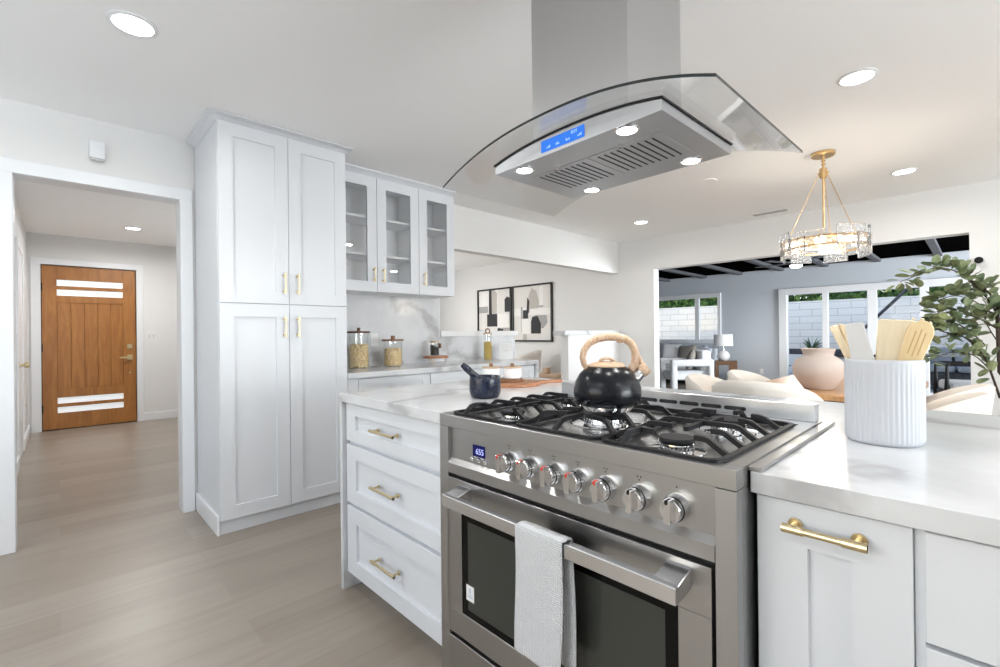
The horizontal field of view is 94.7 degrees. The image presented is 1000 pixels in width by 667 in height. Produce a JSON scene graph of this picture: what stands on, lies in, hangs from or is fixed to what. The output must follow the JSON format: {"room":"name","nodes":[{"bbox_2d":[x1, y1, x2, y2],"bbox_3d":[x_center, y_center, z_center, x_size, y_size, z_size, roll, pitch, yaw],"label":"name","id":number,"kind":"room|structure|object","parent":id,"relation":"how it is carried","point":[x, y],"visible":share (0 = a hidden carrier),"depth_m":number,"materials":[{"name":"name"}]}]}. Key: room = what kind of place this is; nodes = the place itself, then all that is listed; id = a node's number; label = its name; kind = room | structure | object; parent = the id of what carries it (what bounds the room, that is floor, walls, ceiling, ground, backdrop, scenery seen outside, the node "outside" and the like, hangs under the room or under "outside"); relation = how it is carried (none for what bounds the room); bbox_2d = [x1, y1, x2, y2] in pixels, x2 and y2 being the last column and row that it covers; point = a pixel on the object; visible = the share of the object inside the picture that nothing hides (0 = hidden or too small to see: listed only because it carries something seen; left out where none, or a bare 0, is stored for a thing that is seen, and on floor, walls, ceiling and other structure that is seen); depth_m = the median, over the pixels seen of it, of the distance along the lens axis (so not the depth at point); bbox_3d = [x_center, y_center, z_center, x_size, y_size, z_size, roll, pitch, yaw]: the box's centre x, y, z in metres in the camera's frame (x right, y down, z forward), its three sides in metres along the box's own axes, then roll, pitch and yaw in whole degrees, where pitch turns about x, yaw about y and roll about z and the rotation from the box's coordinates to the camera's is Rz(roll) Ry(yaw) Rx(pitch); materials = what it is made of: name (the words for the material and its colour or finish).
{"room":"kitchen","nodes":[
{"label":"kitchen","id":0,"kind":"room"},
{"bbox_2d":[14,193,27,431],"bbox_3d":[-4.437,-0.025,4.134,0.124,2.490,4.490,-1,0,-44],"label":"wall","id":1,"kind":"structure","parent":0,"point":[20,232],"depth_m":5.25,"materials":[{"name":"white paint"}]},
{"bbox_2d":[15,237,24,455],"bbox_3d":[-4.700,0.173,4.511,0.016,2.100,0.920,-1,0,-44],"label":"trim","id":2,"kind":"structure","parent":1,"relation":"attached to","point":[17,243],"depth_m":4.18,"materials":[{"name":"white wood"}]},
{"bbox_2d":[17,425,29,475],"bbox_3d":[-4.322,1.164,4.128,0.018,0.110,4.340,-1,0,-44],"label":"baseboard","id":3,"kind":"structure","parent":1,"relation":"attached to","point":[27,433],"depth_m":4.97,"materials":[{"name":"white wood"}]},
{"bbox_2d":[18,249,29,460],"bbox_3d":[-4.676,0.206,4.533,0.080,2.025,0.780,-1,0,-44],"label":"door","id":4,"kind":"structure","parent":1,"relation":"in","point":[26,364],"depth_m":4.55,"materials":[{"name":"white"}]},
{"bbox_2d":[26,232,177,432],"bbox_3d":[-4.427,-0.022,7.152,8.717,2.490,0.150,-1,0,-44],"label":"wall","id":5,"kind":"structure","parent":0,"point":[158,262],"depth_m":6.53,"materials":[{"name":"white paint"}]},
{"bbox_2d":[30,257,143,432],"bbox_3d":[-5.412,0.140,6.087,1.110,2.185,0.020,-1,0,-44],"label":"trim","id":6,"kind":"structure","parent":5,"relation":"attached to","point":[35,280],"depth_m":5.76,"materials":[{"name":"white wood"}]},
{"bbox_2d":[40,265,136,431],"bbox_3d":[-5.419,0.180,6.101,0.952,2.105,0.110,-1,0,-44],"label":"door","id":7,"kind":"structure","parent":5,"relation":"in","point":[89,364],"depth_m":6.08,"materials":[{"name":"brown wood"}]},
{"bbox_2d":[144,410,177,420],"bbox_3d":[-4.731,1.171,6.731,0.760,0.110,0.018,-1,0,-44],"label":"baseboard","id":8,"kind":"structure","parent":5,"relation":"attached to","point":[171,413],"depth_m":6.59,"materials":[{"name":"white wood"}]},
{"bbox_2d":[0,97,618,509],"bbox_3d":[-1.375,-0.057,3.870,8.577,2.490,0.132,-1,0,-44],"label":"wall","id":9,"kind":"structure","parent":0,"point":[28,132],"depth_m":4.08,"materials":[{"name":"white paint"}]},
{"bbox_2d":[89,140,104,162],"bbox_3d":[-2.427,-1.094,2.774,0.072,0.120,0.034,-1,0,-44],"label":"door chime","id":10,"kind":"object","parent":9,"relation":"attached to","point":[96,149],"visible":1,"depth_m":2.76,"materials":[{"name":"white plastic"}]},
{"bbox_2d":[0,157,194,555],"bbox_3d":[-2.453,0.118,2.842,0.925,2.160,0.160,-1,0,-44],"label":"trim","id":11,"kind":"structure","parent":9,"relation":"attached to","point":[11,170],"depth_m":2.68,"materials":[{"name":"white paint"}]},
{"bbox_2d":[345,162,419,296],"bbox_3d":[-1.088,-0.819,3.820,0.795,0.968,0.362,-1,0,-44],"label":"upper cabinet","id":12,"kind":"object","parent":9,"relation":"attached to","point":[382,218],"visible":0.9,"depth_m":3.89,"materials":[{"name":"white wood"}]},
{"bbox_2d":[346,212,408,231],"bbox_3d":[-1.116,-0.938,3.848,0.759,0.018,0.262,-1,0,-44],"label":"shelf","id":13,"kind":"object","parent":12,"relation":"attached to","point":[352,220],"depth_m":3.90,"materials":[{"name":"white"}]},
{"bbox_2d":[346,250,409,263],"bbox_3d":[-1.113,-0.638,3.847,0.759,0.018,0.262,-1,0,-44],"label":"shelf","id":14,"kind":"object","parent":12,"relation":"attached to","point":[351,256],"depth_m":3.90,"materials":[{"name":"white"}]},
{"bbox_2d":[403,182,455,298],"bbox_3d":[-0.662,-0.823,4.230,0.388,0.968,0.362,-1,0,-44],"label":"upper cabinet","id":15,"kind":"object","parent":9,"relation":"attached to","point":[435,204],"visible":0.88,"depth_m":4.22,"materials":[{"name":"white wood"}]},
{"bbox_2d":[427,227,445,236],"bbox_3d":[-0.689,-0.942,4.257,0.352,0.018,0.262,-1,0,-44],"label":"shelf","id":16,"kind":"object","parent":15,"relation":"attached to","point":[431,232],"depth_m":4.26,"materials":[{"name":"white"}]},
{"bbox_2d":[427,261,445,267],"bbox_3d":[-0.686,-0.642,4.257,0.352,0.018,0.262,-1,0,-44],"label":"shelf","id":17,"kind":"object","parent":15,"relation":"attached to","point":[430,264],"depth_m":4.29,"materials":[{"name":"white"}]},
{"bbox_2d":[553,330,620,334],"bbox_3d":[1.233,-0.011,6.395,1.315,0.060,0.200,-1,0,-44],"label":"trim","id":18,"kind":"structure","parent":9,"relation":"on","point":[587,332],"depth_m":6.19,"materials":[{"name":"white wood"}]},
{"bbox_2d":[347,358,538,378],"bbox_3d":[-0.542,0.728,4.141,2.007,0.905,0.617,-1,0,-44],"label":"countertop","id":19,"kind":"structure","parent":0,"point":[427,367],"depth_m":3.87,"materials":[{"name":"white stone"}]},
{"bbox_2d":[347,328,369,367],"bbox_3d":[-1.156,0.117,3.768,0.184,0.328,0.184,-1,0,-44],"label":"pasta jar","id":20,"kind":"object","parent":19,"relation":"on","point":[358,329],"visible":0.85,"depth_m":3.72,"materials":[{"name":"clear glass"}]},
{"bbox_2d":[349,343,368,367],"bbox_3d":[-1.155,0.182,3.769,0.156,0.203,0.156,-1,0,42],"label":"pasta","id":21,"kind":"object","parent":20,"relation":"in","point":[358,355],"visible":0.99,"depth_m":3.71,"materials":[{"name":"brown food"}]},
{"bbox_2d":[382,336,403,365],"bbox_3d":[-0.914,0.148,3.931,0.180,0.260,0.180,-1,0,-44],"label":"pasta jar","id":22,"kind":"object","parent":19,"relation":"on","point":[392,337],"visible":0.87,"depth_m":3.87,"materials":[{"name":"clear glass"}]},
{"bbox_2d":[384,348,401,365],"bbox_3d":[-0.913,0.197,3.932,0.149,0.154,0.148,-1,0,7],"label":"pasta","id":23,"kind":"object","parent":22,"relation":"in","point":[392,356],"visible":0.99,"depth_m":3.88,"materials":[{"name":"brown food"}]},
{"bbox_2d":[484,341,491,358],"bbox_3d":[-0.124,0.174,4.716,0.083,0.184,0.083,-1,0,-44],"label":"oil","id":24,"kind":"object","parent":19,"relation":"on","point":[487,345],"visible":1,"depth_m":4.69,"materials":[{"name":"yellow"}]},
{"bbox_2d":[499,342,512,358],"bbox_3d":[0.062,0.180,4.811,0.142,0.178,0.025,-1,0,-4],"label":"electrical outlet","id":25,"kind":"object","parent":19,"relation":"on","point":[505,348],"visible":0.97,"depth_m":4.80,"materials":[{"name":"white plastic"}]},
{"bbox_2d":[0,379,927,666],"bbox_3d":[2.065,1.213,4.034,13.750,0.120,13.620,-1,0,-44],"label":"floor","id":26,"kind":"structure","parent":0,"point":[107,568],"depth_m":2.22,"materials":[{"name":"brown wood"}]},
{"bbox_2d":[186,107,353,535],"bbox_3d":[-1.556,-0.055,3.168,0.887,2.488,0.648,-1,0,-44],"label":"pantry cabinet","id":27,"kind":"object","parent":26,"relation":"on","point":[270,200],"visible":1,"depth_m":2.92,"materials":[{"name":"white paint"}]},
{"bbox_2d":[347,378,357,391],"bbox_3d":[-1.245,0.755,3.484,0.079,0.864,0.590,-1,0,-44],"label":"filler panel","id":28,"kind":"object","parent":26,"relation":"on","point":[352,384],"visible":0.14,"depth_m":3.27,"materials":[{"name":"white paint"}]},
{"bbox_2d":[346,403,441,645],"bbox_3d":[-0.224,0.743,2.028,0.638,0.863,0.818,-1,0,-44],"label":"base cabinet","id":29,"kind":"object","parent":26,"relation":"on","point":[394,509],"visible":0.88,"depth_m":1.81,"materials":[{"name":"white paint"}]},
{"bbox_2d":[358,373,429,390],"bbox_3d":[-0.980,0.752,3.717,0.623,0.864,0.638,-1,0,-44],"label":"base cabinet","id":30,"kind":"object","parent":26,"relation":"on","point":[369,383],"visible":0.13,"depth_m":3.50,"materials":[{"name":"white paint"}]},
{"bbox_2d":[429,368,481,383],"bbox_3d":[-0.525,0.748,4.154,0.633,0.864,0.638,-1,0,-44],"label":"base cabinet","id":31,"kind":"object","parent":26,"relation":"on","point":[458,375],"visible":0.07,"depth_m":3.88,"materials":[{"name":"white paint"}]},
{"bbox_2d":[500,364,533,376],"bbox_3d":[-0.072,0.744,4.588,0.618,0.864,0.638,-1,0,-44],"label":"base cabinet","id":32,"kind":"object","parent":26,"relation":"on","point":[526,370],"visible":0.02,"depth_m":4.53,"materials":[{"name":"white paint"}]},
{"bbox_2d":[516,350,541,372],"bbox_3d":[0.353,0.719,7.494,0.666,0.913,0.691,-1,0,16],"label":"tub chair","id":33,"kind":"object","parent":26,"relation":"on","point":[534,355],"visible":0.16,"depth_m":7.23,"materials":[{"name":"beige fabric"}]},
{"bbox_2d":[539,372,560,378],"bbox_3d":[0.756,0.877,6.759,0.400,0.585,0.360,-1,0,35],"label":"wooden stool","id":34,"kind":"object","parent":26,"relation":"on","point":[556,375],"visible":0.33,"depth_m":6.60,"materials":[{"name":"brown wood"}]},
{"bbox_2d":[440,382,834,666],"bbox_3d":[0.352,0.685,1.364,0.758,0.966,0.924,-1,0,-44],"label":"gas range","id":35,"kind":"object","parent":26,"relation":"on","point":[656,503],"visible":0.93,"depth_m":1.07,"materials":[{"name":"silver metal"}]},
{"bbox_2d":[514,520,575,666],"bbox_3d":[0.102,0.624,1.089,0.041,0.322,0.165,-1,0,-44],"label":"dish towel","id":36,"kind":"object","parent":35,"relation":"hanging from","point":[545,602],"visible":1,"depth_m":1.07,"materials":[{"name":"fabric"}]},
{"bbox_2d":[574,333,650,412],"bbox_3d":[0.305,0.106,1.311,0.189,0.217,0.189,-1,0,-41],"label":"kettle","id":37,"kind":"object","parent":35,"relation":"on","point":[602,386],"visible":1,"depth_m":1.25,"materials":[{"name":"black metal"}]},
{"bbox_2d":[340,376,999,588],"bbox_3d":[0.884,0.710,1.263,1.135,0.905,3.510,-1,0,-44],"label":"countertop","id":38,"kind":"structure","parent":26,"relation":"on","point":[949,485],"depth_m":0.91,"materials":[{"name":"white stone"}]},
{"bbox_2d":[469,374,500,398],"bbox_3d":[-0.062,0.222,1.927,0.133,0.090,0.133,-1,0,-44],"label":"mortar","id":39,"kind":"object","parent":38,"relation":"on","point":[488,386],"visible":0.93,"depth_m":1.87,"materials":[{"name":"blue stone"}]},
{"bbox_2d":[460,363,481,376],"bbox_3d":[-0.101,0.181,1.926,0.131,0.121,0.038,-1,0,-1],"label":"pestle","id":40,"kind":"object","parent":39,"relation":"in","point":[465,367],"visible":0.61,"depth_m":1.92,"materials":[{"name":"blue stone"}]},
{"bbox_2d":[501,379,562,387],"bbox_3d":[0.133,0.258,2.427,0.441,0.015,0.290,-1,0,-21],"label":"cutting board","id":41,"kind":"object","parent":38,"relation":"on","point":[526,383],"visible":0.52,"depth_m":2.33,"materials":[{"name":"brown wood"}]},
{"bbox_2d":[501,378,523,381],"bbox_3d":[0.010,0.244,2.420,0.227,0.014,0.112,-1,0,0],"label":"wooden tray","id":42,"kind":"object","parent":41,"relation":"on","point":[502,379],"visible":0.47,"depth_m":2.37,"materials":[{"name":"brown wood"}]},
{"bbox_2d":[482,363,499,374],"bbox_3d":[-0.047,0.198,2.420,0.098,0.080,0.098,-1,0,-44],"label":"canister","id":43,"kind":"object","parent":42,"relation":"on","point":[494,370],"visible":0.69,"depth_m":2.38,"materials":[{"name":"white ceramic"}]},
{"bbox_2d":[482,368,499,374],"bbox_3d":[-0.046,0.210,2.420,0.095,0.055,0.095,-1,0,-44],"label":"pot","id":44,"kind":"object","parent":43,"relation":"on","point":[494,371],"depth_m":2.38,"materials":[{"name":"white ceramic"}]},
{"bbox_2d":[503,363,521,378],"bbox_3d":[0.065,0.196,2.421,0.098,0.080,0.098,-1,0,-44],"label":"canister","id":45,"kind":"object","parent":42,"relation":"on","point":[509,372],"visible":1,"depth_m":2.38,"materials":[{"name":"white ceramic"}]},
{"bbox_2d":[503,368,520,378],"bbox_3d":[0.065,0.209,2.421,0.095,0.055,0.095,-1,0,-44],"label":"pot","id":46,"kind":"object","parent":45,"relation":"on","point":[509,373],"depth_m":2.38,"materials":[{"name":"white ceramic"}]},
{"bbox_2d":[844,357,925,447],"bbox_3d":[0.914,0.158,1.097,0.149,0.196,0.149,-1,0,31],"label":"utensil crock","id":47,"kind":"object","parent":38,"relation":"on","point":[885,400],"visible":0.94,"depth_m":1.04,"materials":[{"name":"white ceramic"}]},
{"bbox_2d":[830,325,850,358],"bbox_3d":[0.881,0.112,1.133,0.044,0.269,0.108,-1,0,-44],"label":"wooden spatula","id":48,"kind":"object","parent":47,"relation":"in","point":[835,329],"visible":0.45,"depth_m":1.15,"materials":[{"name":"brown wood"}]},
{"bbox_2d":[845,322,874,359],"bbox_3d":[0.882,0.109,1.113,0.074,0.274,0.010,-1,0,42],"label":"painted turner","id":49,"kind":"object","parent":47,"relation":"in","point":[859,345],"visible":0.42,"depth_m":1.12,"materials":[{"name":"grey wood"}]},
{"bbox_2d":[875,319,914,360],"bbox_3d":[0.930,0.105,1.084,0.074,0.280,0.010,-1,0,37],"label":"scraper","id":50,"kind":"object","parent":47,"relation":"in","point":[891,333],"visible":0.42,"depth_m":1.08,"materials":[{"name":"brown wood"}]},
{"bbox_2d":[897,321,934,360],"bbox_3d":[0.935,0.108,1.063,0.103,0.275,0.012,-1,0,39],"label":"slotted spatula","id":51,"kind":"object","parent":47,"relation":"in","point":[919,335],"visible":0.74,"depth_m":1.05,"materials":[{"name":"brown wood"}]},
{"bbox_2d":[659,350,713,388],"bbox_3d":[3.605,0.732,8.947,0.800,0.820,0.730,-1,0,0],"label":"armchair","id":52,"kind":"object","parent":26,"relation":"on","point":[702,363],"visible":0.73,"depth_m":8.69,"materials":[{"name":"white wood"}]},
{"bbox_2d":[664,369,706,379],"bbox_3d":[3.635,0.792,8.947,0.740,0.180,0.510,-1,0,0],"label":"seat cushion","id":53,"kind":"object","parent":52,"relation":"on","point":[681,373],"depth_m":8.70,"materials":[{"name":"white fabric"}]},
{"bbox_2d":[692,350,710,370],"bbox_3d":[3.903,0.519,8.947,0.200,0.400,0.510,-1,0,0],"label":"cushion","id":54,"kind":"object","parent":52,"relation":"on","point":[700,354],"depth_m":8.72,"materials":[{"name":"white fabric"}]},
{"bbox_2d":[659,345,717,380],"bbox_3d":[3.699,0.714,11.165,0.970,0.860,2.740,-1,0,-44],"label":"sofa","id":55,"kind":"object","parent":26,"relation":"on","point":[714,352],"visible":0.1,"depth_m":10.45,"materials":[{"name":"white fabric"}]},
{"bbox_2d":[661,343,681,357],"bbox_3d":[3.995,0.440,10.760,0.471,0.452,0.197,-1,0,32],"label":"throw pillow","id":56,"kind":"object","parent":55,"relation":"on","point":[668,350],"visible":0.75,"depth_m":10.71,"materials":[{"name":"grey fabric"}]},
{"bbox_2d":[666,364,685,368],"bbox_3d":[4.017,0.760,10.632,0.690,0.160,1.190,-1,0,-44],"label":"seat cushion","id":57,"kind":"object","parent":55,"relation":"on","point":[667,365],"depth_m":10.35,"materials":[{"name":"white fabric"}]},
{"bbox_2d":[659,345,707,357],"bbox_3d":[4.314,0.487,10.919,0.220,0.420,1.190,-1,0,-44],"label":"cushion","id":58,"kind":"object","parent":55,"relation":"on","point":[660,346],"depth_m":10.81,"materials":[{"name":"white fabric"}]},
{"bbox_2d":[679,344,696,357],"bbox_3d":[4.243,0.457,10.415,0.202,0.442,0.464,-1,0,-38],"label":"throw pillow","id":59,"kind":"object","parent":55,"relation":"on","point":[684,350],"visible":0.54,"depth_m":10.39,"materials":[{"name":"grey fabric"}]},
{"bbox_2d":[685,374,722,391],"bbox_3d":[1.874,0.755,3.860,0.617,0.801,0.595,-1,0,-44],"label":"tub chair","id":60,"kind":"object","parent":26,"relation":"on","point":[695,382],"visible":0.23,"depth_m":4.05,"materials":[{"name":"beige fabric"}]},
{"bbox_2d":[715,360,736,377],"bbox_3d":[4.895,0.860,9.956,0.420,0.540,0.420,-1,0,26],"label":"side table","id":61,"kind":"object","parent":26,"relation":"on","point":[732,364],"visible":0.6,"depth_m":9.79,"materials":[{"name":"brown wood"}]},
{"bbox_2d":[713,334,732,360],"bbox_3d":[4.841,0.305,9.979,0.390,0.570,0.390,-1,0,-44],"label":"table lamp","id":62,"kind":"object","parent":61,"relation":"on","point":[723,340],"visible":1,"depth_m":9.86,"materials":[{"name":"white ceramic"}]},
{"bbox_2d":[727,370,769,381],"bbox_3d":[2.434,0.750,4.259,0.617,0.801,0.595,-1,0,-44],"label":"tub chair","id":63,"kind":"object","parent":26,"relation":"on","point":[732,374],"visible":0.2,"depth_m":4.48,"materials":[{"name":"beige fabric"}]},
{"bbox_2d":[711,380,823,400],"bbox_3d":[1.836,0.729,3.182,0.666,0.853,0.691,-1,0,-44],"label":"tub chair","id":64,"kind":"object","parent":26,"relation":"on","point":[756,388],"visible":0.21,"depth_m":2.91,"materials":[{"name":"beige fabric"}]},
{"bbox_2d":[757,494,926,666],"bbox_3d":[0.776,0.732,0.987,0.638,0.863,0.238,-1,0,-44],"label":"base cabinet","id":65,"kind":"object","parent":26,"relation":"on","point":[836,589],"visible":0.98,"depth_m":0.79,"materials":[{"name":"white paint"}]},
{"bbox_2d":[765,375,928,402],"bbox_3d":[2.584,0.767,3.511,1.520,0.760,0.940,-1,0,-44],"label":"dining table","id":66,"kind":"object","parent":26,"relation":"on","point":[836,395],"visible":0.18,"depth_m":3.16,"materials":[{"name":"brown wood"}]},
{"bbox_2d":[792,348,843,389],"bbox_3d":[2.248,0.248,3.249,0.314,0.284,0.314,-1,0,-44],"label":"clay vase","id":67,"kind":"object","parent":66,"relation":"on","point":[818,368],"visible":0.99,"depth_m":3.15,"materials":[{"name":"beige ceramic"}]},
{"bbox_2d":[884,254,999,397],"bbox_3d":[3.759,0.179,3.691,1.148,1.913,0.488,-1,0,22],"label":"potted tree","id":68,"kind":"object","parent":26,"relation":"on","point":[978,311],"visible":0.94,"depth_m":3.71,"materials":[{"name":"green plant"}]},
{"bbox_2d":[933,361,970,393],"bbox_3d":[5.684,0.735,5.505,0.650,0.765,0.695,-1,0,34],"label":"lounge chair","id":69,"kind":"object","parent":26,"relation":"on","point":[944,384],"visible":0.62,"depth_m":5.75,"materials":[{"name":"black"}]},
{"bbox_2d":[939,379,970,388],"bbox_3d":[5.673,0.637,5.490,0.560,0.120,0.620,-1,0,34],"label":"seat cushion","id":70,"kind":"object","parent":69,"relation":"on","point":[951,383],"depth_m":5.44,"materials":[{"name":"grey fabric"}]},
{"bbox_2d":[926,392,993,414],"bbox_3d":[2.635,0.746,2.837,0.586,0.801,0.565,-1,0,-44],"label":"tub chair","id":71,"kind":"object","parent":26,"relation":"on","point":[975,402],"visible":0.11,"depth_m":2.59,"materials":[{"name":"beige fabric"}]},
{"bbox_2d":[926,384,995,403],"bbox_3d":[3.083,0.742,3.265,0.617,0.801,0.595,-1,0,-44],"label":"tub chair","id":72,"kind":"object","parent":26,"relation":"on","point":[988,388],"visible":0.17,"depth_m":3.26,"materials":[{"name":"beige fabric"}]},
{"bbox_2d":[925,531,999,666],"bbox_3d":[1.099,0.728,0.650,0.638,0.863,0.699,-1,0,-44],"label":"base cabinet","id":73,"kind":"object","parent":26,"relation":"on","point":[962,576],"visible":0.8,"depth_m":0.68,"materials":[{"name":"white paint"}]},
{"bbox_2d":[0,0,999,278],"bbox_3d":[2.038,-1.397,4.037,13.750,0.120,13.620,-1,0,-44],"label":"ceiling","id":74,"kind":"structure","parent":0,"point":[417,89],"depth_m":2.52,"materials":[{"name":"white paint"}]},
{"bbox_2d":[106,10,158,37],"bbox_3d":[-1.544,-1.298,1.937,0.174,0.007,0.174,-1,0,-44],"label":"recessed light","id":75,"kind":"object","parent":74,"relation":"in","point":[130,23],"visible":1,"depth_m":1.93,"materials":[{"name":"white"}]},
{"bbox_2d":[443,0,802,197],"bbox_3d":[0.314,-0.904,1.393,0.563,0.834,0.888,-1,0,-43],"label":"range hood","id":76,"kind":"object","parent":74,"relation":"hanging from","point":[607,112],"visible":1,"depth_m":1.29,"materials":[{"name":"silver metal"}]},
{"bbox_2d":[659,269,706,277],"bbox_3d":[3.059,-1.314,9.160,4.883,0.055,0.100,-1,0,-44],"label":"beam","id":77,"kind":"structure","parent":74,"relation":"attached to","point":[665,270],"depth_m":10.02,"materials":[{"name":"grey"}]},
{"bbox_2d":[698,264,742,274],"bbox_3d":[3.606,-1.321,8.590,4.883,0.055,0.100,-1,0,-44],"label":"beam","id":78,"kind":"structure","parent":74,"relation":"attached to","point":[709,266],"depth_m":9.46,"materials":[{"name":"grey"}]},
{"bbox_2d":[742,259,783,270],"bbox_3d":[4.167,-1.327,8.006,4.883,0.055,0.100,-1,0,-44],"label":"beam","id":79,"kind":"structure","parent":74,"relation":"attached to","point":[753,261],"depth_m":8.82,"materials":[{"name":"grey"}]},
{"bbox_2d":[751,208,788,216],"bbox_3d":[2.991,-1.340,5.103,0.100,0.008,0.360,-1,0,-44],"label":"ceiling vent","id":80,"kind":"object","parent":74,"relation":"in","point":[785,209],"visible":1,"depth_m":5.09,"materials":[{"name":"white metal"}]},
{"bbox_2d":[812,257,828,266],"bbox_3d":[4.707,-1.333,7.443,4.883,0.055,0.100,-1,0,-44],"label":"beam","id":81,"kind":"structure","parent":74,"relation":"attached to","point":[822,264],"depth_m":8.77,"materials":[{"name":"grey"}]},
{"bbox_2d":[755,256,823,267],"bbox_3d":[4.853,-1.190,7.605,1.226,0.235,1.215,-1,0,-44],"label":"ceiling fan","id":82,"kind":"object","parent":81,"relation":"hanging from","point":[789,263],"visible":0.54,"depth_m":7.49,"materials":[{"name":"black"}]},
{"bbox_2d":[779,149,871,263],"bbox_3d":[2.406,-0.949,3.423,0.564,0.783,0.564,-1,0,-44],"label":"chandelier","id":83,"kind":"object","parent":74,"relation":"hanging from","point":[850,238],"visible":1,"depth_m":3.30,"materials":[{"name":"clear glass"}]},
{"bbox_2d":[836,68,878,86],"bbox_3d":[1.860,-1.332,2.399,0.174,0.007,0.174,-1,0,-44],"label":"recessed light","id":84,"kind":"object","parent":74,"relation":"in","point":[859,76],"visible":1,"depth_m":2.39,"materials":[{"name":"white plastic"}]},
{"bbox_2d":[890,167,917,174],"bbox_3d":[3.358,-1.346,3.826,0.174,0.007,0.174,-1,0,-44],"label":"recessed light","id":85,"kind":"object","parent":74,"relation":"in","point":[911,169],"visible":1,"depth_m":3.82,"materials":[{"name":"white"}]},
{"bbox_2d":[925,238,942,255],"bbox_3d":[5.829,-1.346,6.274,4.883,0.055,0.100,-1,0,-44],"label":"beam","id":86,"kind":"structure","parent":74,"relation":"attached to","point":[933,244],"depth_m":7.02,"materials":[{"name":"grey"}]},
{"bbox_2d":[440,179,999,415],"bbox_3d":[3.330,-0.104,5.262,0.140,2.490,13.620,-1,0,-44],"label":"wall","id":87,"kind":"structure","parent":0,"point":[627,301],"depth_m":6.15,"materials":[{"name":"white paint"}]},
{"bbox_2d":[477,287,511,330],"bbox_3d":[-0.114,-0.349,8.721,0.034,1.000,0.925,-1,0,-44],"label":"framed art","id":88,"kind":"object","parent":87,"relation":"attached to","point":[494,306],"visible":0.66,"depth_m":8.70,"materials":[{"name":"black"}]},
{"bbox_2d":[512,282,552,341],"bbox_3d":[0.551,-0.357,8.028,0.034,1.000,0.935,-1,0,-44],"label":"framed art","id":89,"kind":"object","parent":87,"relation":"attached to","point":[532,304],"visible":0.91,"depth_m":8.00,"materials":[{"name":"black"}]},
{"bbox_2d":[659,250,969,379],"bbox_3d":[6.957,-0.138,8.744,0.150,2.490,13.620,-1,0,-44],"label":"wall","id":90,"kind":"structure","parent":0,"point":[749,300],"depth_m":9.95,"materials":[{"name":"grey paint"}]},
{"bbox_2d":[659,293,720,342],"bbox_3d":[4.474,-0.349,11.235,0.084,1.170,1.790,-1,0,-44],"label":"window","id":91,"kind":"structure","parent":90,"relation":"in","point":[696,297],"depth_m":10.96,"materials":[{"name":"white"}]},
{"bbox_2d":[778,277,968,395],"bbox_3d":[7.273,0.079,8.352,0.144,2.050,3.880,-1,0,-44],"label":"door","id":92,"kind":"structure","parent":90,"relation":"in","point":[871,288],"depth_m":8.98,"materials":[{"name":"white wood"}]},
{"bbox_3d":[-0.251,0.603,4.950,1.045,1.150,0.120,-1,0,-44],"label":"wall","id":93,"kind":"structure","parent":0,"visible":0},
{"bbox_2d":[440,331,517,336],"bbox_3d":[-0.254,0.000,4.972,1.080,0.055,0.195,-1,0,-44],"label":"trim","id":94,"kind":"structure","parent":93,"relation":"on","point":[442,333],"depth_m":4.84,"materials":[{"name":"white wood"}]},
{"label":"outside","id":95,"kind":"structure","parent":0,"visible":0},
{"bbox_2d":[789,372,939,392],"bbox_3d":[10.644,1.157,15.747,14.850,0.120,24.000,-1,0,-44],"label":"ground","id":96,"kind":"structure","parent":95,"point":[790,373],"depth_m":9.45,"materials":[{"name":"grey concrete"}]},
{"bbox_2d":[659,294,970,348],"bbox_3d":[8.847,0.079,14.034,0.200,2.070,24.000,-1,0,-44],"label":"wall","id":97,"kind":"structure","parent":96,"relation":"on","point":[805,317],"depth_m":13.50,"materials":[{"name":"white brick"}]},
{"bbox_2d":[659,285,966,308],"bbox_3d":[9.671,-1.282,13.443,0.672,0.894,12.132,-1,0,-44],"label":"hedge","id":98,"kind":"object","parent":97,"relation":"on","point":[892,292],"visible":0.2,"depth_m":13.49,"materials":[{"name":"green plant"}]},
{"bbox_2d":[789,354,843,371],"bbox_3d":[8.271,0.859,13.473,0.180,0.520,24.000,-1,0,-44],"label":"wall","id":99,"kind":"structure","parent":96,"relation":"on","point":[792,357],"depth_m":13.21,"materials":[{"name":"white"}]},
{"bbox_2d":[834,288,907,356],"bbox_3d":[8.733,-0.058,11.119,0.070,2.386,2.103,-1,0,-44],"label":"leaning pole","id":100,"kind":"object","parent":96,"relation":"on","point":[905,290],"visible":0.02,"depth_m":10.73,"materials":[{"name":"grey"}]},
{"bbox_2d":[930,347,970,385],"bbox_3d":[9.072,0.696,9.184,1.900,0.820,0.800,-1,0,40],"label":"sofa","id":101,"kind":"object","parent":96,"relation":"on","point":[955,372],"visible":0.2,"depth_m":9.05,"materials":[{"name":"grey fabric"}]},
{"bbox_2d":[930,347,951,363],"bbox_3d":[8.942,0.468,9.636,0.740,0.360,0.120,-1,0,40],"label":"cushion","id":102,"kind":"object","parent":101,"relation":"on","point":[943,349],"depth_m":9.43,"materials":[{"name":"grey fabric"}]},
{"bbox_2d":[930,364,954,372],"bbox_3d":[8.710,0.695,9.361,0.740,0.130,0.600,-1,0,40],"label":"seat cushion","id":103,"kind":"object","parent":101,"relation":"on","point":[940,369],"depth_m":9.04,"materials":[{"name":"grey fabric"}]},
{"bbox_2d":[954,347,970,360],"bbox_3d":[9.535,0.461,9.130,0.740,0.360,0.120,-1,0,40],"label":"cushion","id":104,"kind":"object","parent":101,"relation":"on","point":[958,348],"depth_m":9.29,"materials":[{"name":"grey fabric"}]},
{"bbox_2d":[955,366,970,372],"bbox_3d":[9.304,0.689,8.855,0.740,0.130,0.600,-1,0,40],"label":"seat cushion","id":105,"kind":"object","parent":101,"relation":"on","point":[959,369],"depth_m":8.83,"materials":[{"name":"grey fabric"}]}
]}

